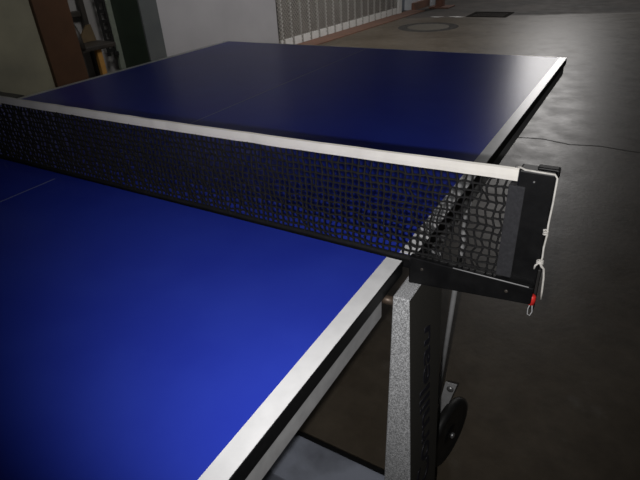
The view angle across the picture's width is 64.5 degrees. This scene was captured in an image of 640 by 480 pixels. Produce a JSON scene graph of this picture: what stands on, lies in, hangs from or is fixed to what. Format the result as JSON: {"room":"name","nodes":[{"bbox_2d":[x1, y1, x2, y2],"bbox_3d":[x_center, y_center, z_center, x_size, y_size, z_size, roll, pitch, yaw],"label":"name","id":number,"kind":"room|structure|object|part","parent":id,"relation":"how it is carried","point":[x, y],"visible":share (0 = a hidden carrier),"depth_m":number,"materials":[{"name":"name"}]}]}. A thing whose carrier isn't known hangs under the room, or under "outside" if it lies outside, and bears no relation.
{"room":"garage","nodes":[
{"label":"garage","id":0,"kind":"room"},
{"bbox_2d":[0,0,55,95],"bbox_3d":[-3.458,-1.302,2.154,0.250,2.700,4.200,17,36,30],"label":"wall","id":1,"kind":"structure","parent":0,"point":[24,66],"depth_m":3.82,"materials":[{"name":"beige paint"}]},
{"bbox_2d":[67,0,119,77],"bbox_3d":[-2.340,-2.659,4.329,0.230,2.700,1.300,17,36,30],"label":"wall niche","id":2,"kind":"object","parent":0,"point":[111,63],"depth_m":4.80,"materials":[{"name":"paint"}]},
{"bbox_2d":[156,0,193,56],"bbox_3d":[-1.667,-2.869,4.614,0.550,2.700,0.360,17,36,30],"label":"wall pier","id":3,"kind":"object","parent":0,"point":[173,14],"depth_m":4.91,"materials":[{"name":"grey paint"}]},
{"bbox_2d":[186,0,278,49],"bbox_3d":[-1.182,-3.261,5.224,0.542,2.700,1.385,17,36,30],"label":"wall","id":4,"kind":"structure","parent":0,"point":[212,22],"depth_m":5.50,"materials":[{"name":"grey paint"}]},
{"bbox_2d":[299,10,424,44],"bbox_3d":[0.651,-3.133,7.456,0.280,0.012,3.665,17,36,30],"label":"trim","id":5,"kind":"structure","parent":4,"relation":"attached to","point":[317,41],"depth_m":7.29,"materials":[{"name":"red paint"}]},
{"bbox_2d":[275,0,384,37],"bbox_3d":[0.252,-4.744,7.578,0.200,2.700,5.200,17,36,30],"label":"wall","id":6,"kind":"structure","parent":0,"point":[275,0],"depth_m":7.49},
{"bbox_2d":[387,0,420,9],"bbox_3d":[1.490,-5.361,8.489,0.520,2.700,0.650,17,36,30],"label":"wall pillar","id":7,"kind":"structure","parent":0,"point":[408,3],"depth_m":8.82,"materials":[{"name":"white paint"}]},
{"bbox_2d":[390,0,404,10],"bbox_3d":[1.267,-5.111,8.090,0.080,2.700,0.380,17,36,30],"label":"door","id":8,"kind":"structure","parent":7,"relation":"attached to","point":[403,1],"depth_m":8.80,"materials":[{"name":"grey"}]},
{"bbox_2d":[411,0,429,9],"bbox_3d":[1.789,-4.178,8.994,0.050,0.120,0.670,17,36,30],"label":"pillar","id":9,"kind":"structure","parent":7,"relation":"attached to","point":[423,3],"depth_m":8.93,"materials":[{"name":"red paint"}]},
{"bbox_2d":[279,0,639,479],"bbox_3d":[4.484,-3.203,7.277,18.000,0.100,27.000,14,35,27],"label":"floor","id":10,"kind":"structure","parent":0,"point":[553,392],"depth_m":1.78,"materials":[{"name":"concrete"}]},
{"bbox_2d":[0,92,23,97],"bbox_3d":[-2.346,-0.804,3.544,0.310,0.312,0.518,14,35,27],"label":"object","id":11,"kind":"object","parent":10,"relation":"on","point":[12,95],"visible":0.24,"depth_m":3.60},
{"bbox_2d":[28,0,88,86],"bbox_3d":[-2.086,-2.038,3.745,0.043,2.200,0.285,17,36,30],"label":"wooden board","id":12,"kind":"object","parent":10,"relation":"on","point":[53,19],"visible":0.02,"depth_m":4.00,"materials":[{"name":"brown wood"}]},
{"bbox_2d":[71,0,115,77],"bbox_3d":[-2.100,-1.765,4.514,0.401,0.950,0.394,14,35,27],"label":"wooden chair","id":13,"kind":"object","parent":10,"relation":"on","point":[88,42],"visible":0.39,"depth_m":4.54,"materials":[{"name":"wood"}]},
{"bbox_3d":[-2.252,-1.988,4.495,0.040,0.050,0.290,17,36,30],"label":"backrest","id":14,"kind":"part","parent":13,"relation":"part of","materials":[{"name":"wood"}]},
{"bbox_3d":[-2.150,-1.841,4.300,0.316,0.437,0.061,16,36,30],"label":"armrest","id":15,"kind":"part","parent":13,"relation":"part of","materials":[{"name":"wood"}]},
{"bbox_3d":[-2.137,-1.872,4.699,0.044,0.950,0.048,17,36,30],"label":"leg","id":16,"kind":"part","parent":13,"relation":"part of","materials":[{"name":"wood"}]},
{"bbox_3d":[-2.110,-1.843,4.539,0.020,0.140,0.200,17,36,30],"label":"panel","id":17,"kind":"part","parent":13,"relation":"part of","materials":[{"name":"beige wood"}]},
{"bbox_3d":[-2.097,-1.732,4.536,0.380,0.040,0.370,17,36,30],"label":"seat","id":18,"kind":"part","parent":13,"relation":"part of","materials":[{"name":"wood"}]},
{"bbox_3d":[-1.958,-1.510,4.595,0.044,0.415,0.048,17,36,30],"label":"leg","id":19,"kind":"part","parent":13,"relation":"part of","materials":[{"name":"yellow wood"}]},
{"bbox_2d":[94,0,166,69],"bbox_3d":[-1.795,-2.393,4.511,0.466,2.000,0.365,14,35,27],"label":"tall cabinet","id":20,"kind":"object","parent":10,"relation":"on","point":[135,25],"depth_m":4.73,"materials":[{"name":"green metal"}]},
{"bbox_3d":[-2.025,-2.458,4.463,0.025,1.615,0.120,17,36,30],"label":"slotted strip","id":21,"kind":"part","parent":20,"relation":"part of","materials":[{"name":"grey metal"}]},
{"bbox_3d":[-1.989,-2.428,4.590,0.040,2.000,0.070,17,36,30],"label":"corner trim","id":22,"kind":"part","parent":20,"relation":"part of","materials":[{"name":"grey metal"}]},
{"bbox_3d":[-1.579,-2.378,4.452,0.022,1.950,0.197,17,36,30],"label":"door","id":23,"kind":"part","parent":20,"relation":"part of","materials":[{"name":"grey metal"}]},
{"bbox_2d":[0,41,566,479],"bbox_3d":[-0.484,0.195,1.216,1.556,0.761,2.740,14,35,27],"label":"table","id":24,"kind":"object","parent":10,"relation":"on","point":[143,336],"visible":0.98,"depth_m":0.74,"materials":[{"name":"blue wood"}]},
{"bbox_2d":[0,96,560,315],"bbox_3d":[-0.510,-0.188,0.989,1.801,0.187,0.042,14,35,27],"label":"net","id":25,"kind":"object","parent":24,"relation":"attached to","point":[529,204],"visible":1,"depth_m":0.70,"materials":[{"name":"black fabric"}]},
{"bbox_3d":[0.239,-0.003,0.585,0.038,0.169,0.020,14,35,27],"label":"net post","id":26,"kind":"part","parent":25,"relation":"part of","materials":[{"name":"black paint"}]},
{"bbox_3d":[-0.260,0.386,0.198,0.025,0.034,1.303,14,35,27],"label":"rail","id":27,"kind":"part","parent":24,"relation":"part of","materials":[{"name":"grey metal"}]},
{"bbox_3d":[0.163,0.363,0.885,0.065,0.737,0.131,14,35,27],"label":"leg","id":28,"kind":"part","parent":24,"relation":"part of","materials":[{"name":"grey metal"}]},
{"bbox_3d":[0.280,0.161,1.084,0.036,0.550,0.011,14,35,27],"label":"stay rod","id":29,"kind":"part","parent":24,"relation":"part of","materials":[{"name":"grey metal"}]},
{"bbox_3d":[0.482,-0.278,1.242,0.025,0.034,1.276,14,35,27],"label":"rail","id":30,"kind":"part","parent":24,"relation":"part of","materials":[{"name":"metal"}]},
{"bbox_2d":[276,0,401,43],"bbox_3d":[0.359,-4.030,6.857,0.080,2.205,3.305,17,36,30],"label":"gate","id":31,"kind":"object","parent":10,"relation":"on","point":[319,32],"visible":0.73,"depth_m":6.85,"materials":[{"name":"metal"}]},
{"bbox_3d":[1.248,-4.743,7.962,0.080,2.200,0.130,17,36,30],"label":"gate post","id":32,"kind":"part","parent":31,"relation":"part of","materials":[{"name":"paint"}]},
{"bbox_2d":[398,22,458,31],"bbox_3d":[1.527,-3.008,7.170,0.840,0.013,0.840,14,35,27],"label":"manhole cover","id":33,"kind":"object","parent":10,"relation":"in","point":[429,26],"visible":1,"depth_m":7.14,"materials":[{"name":"concrete"}]},
{"bbox_3d":[1.527,-3.008,7.170,0.580,0.013,0.580,14,35,27],"label":"lid","id":34,"kind":"part","parent":33,"relation":"part of","materials":[{"name":"concrete"}]},
{"bbox_2d":[429,0,454,8],"bbox_3d":[2.083,-5.228,8.300,0.360,2.600,0.360,14,35,27],"label":"steel post","id":35,"kind":"object","parent":10,"relation":"on","point":[440,4],"visible":1,"depth_m":8.89,"materials":[{"name":"brown metal"}]},
{"bbox_3d":[2.153,-4.119,8.956,0.360,0.020,0.360,14,35,27],"label":"plate","id":36,"kind":"part","parent":35,"relation":"part of","materials":[{"name":"brown metal"}]},
{"bbox_2d":[466,12,513,16],"bbox_3d":[2.643,-3.494,7.869,0.600,0.018,0.540,14,35,27],"label":"drain grate","id":37,"kind":"object","parent":10,"relation":"in","point":[488,14],"visible":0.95,"depth_m":7.84,"materials":[{"name":"metal"}]},
{"bbox_2d":[521,137,639,152],"bbox_3d":[1.650,-0.550,2.994,7.040,0.001,0.049,14,35,27],"label":"cable","id":38,"kind":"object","parent":10,"relation":"on","point":[521,137],"depth_m":3.05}
]}

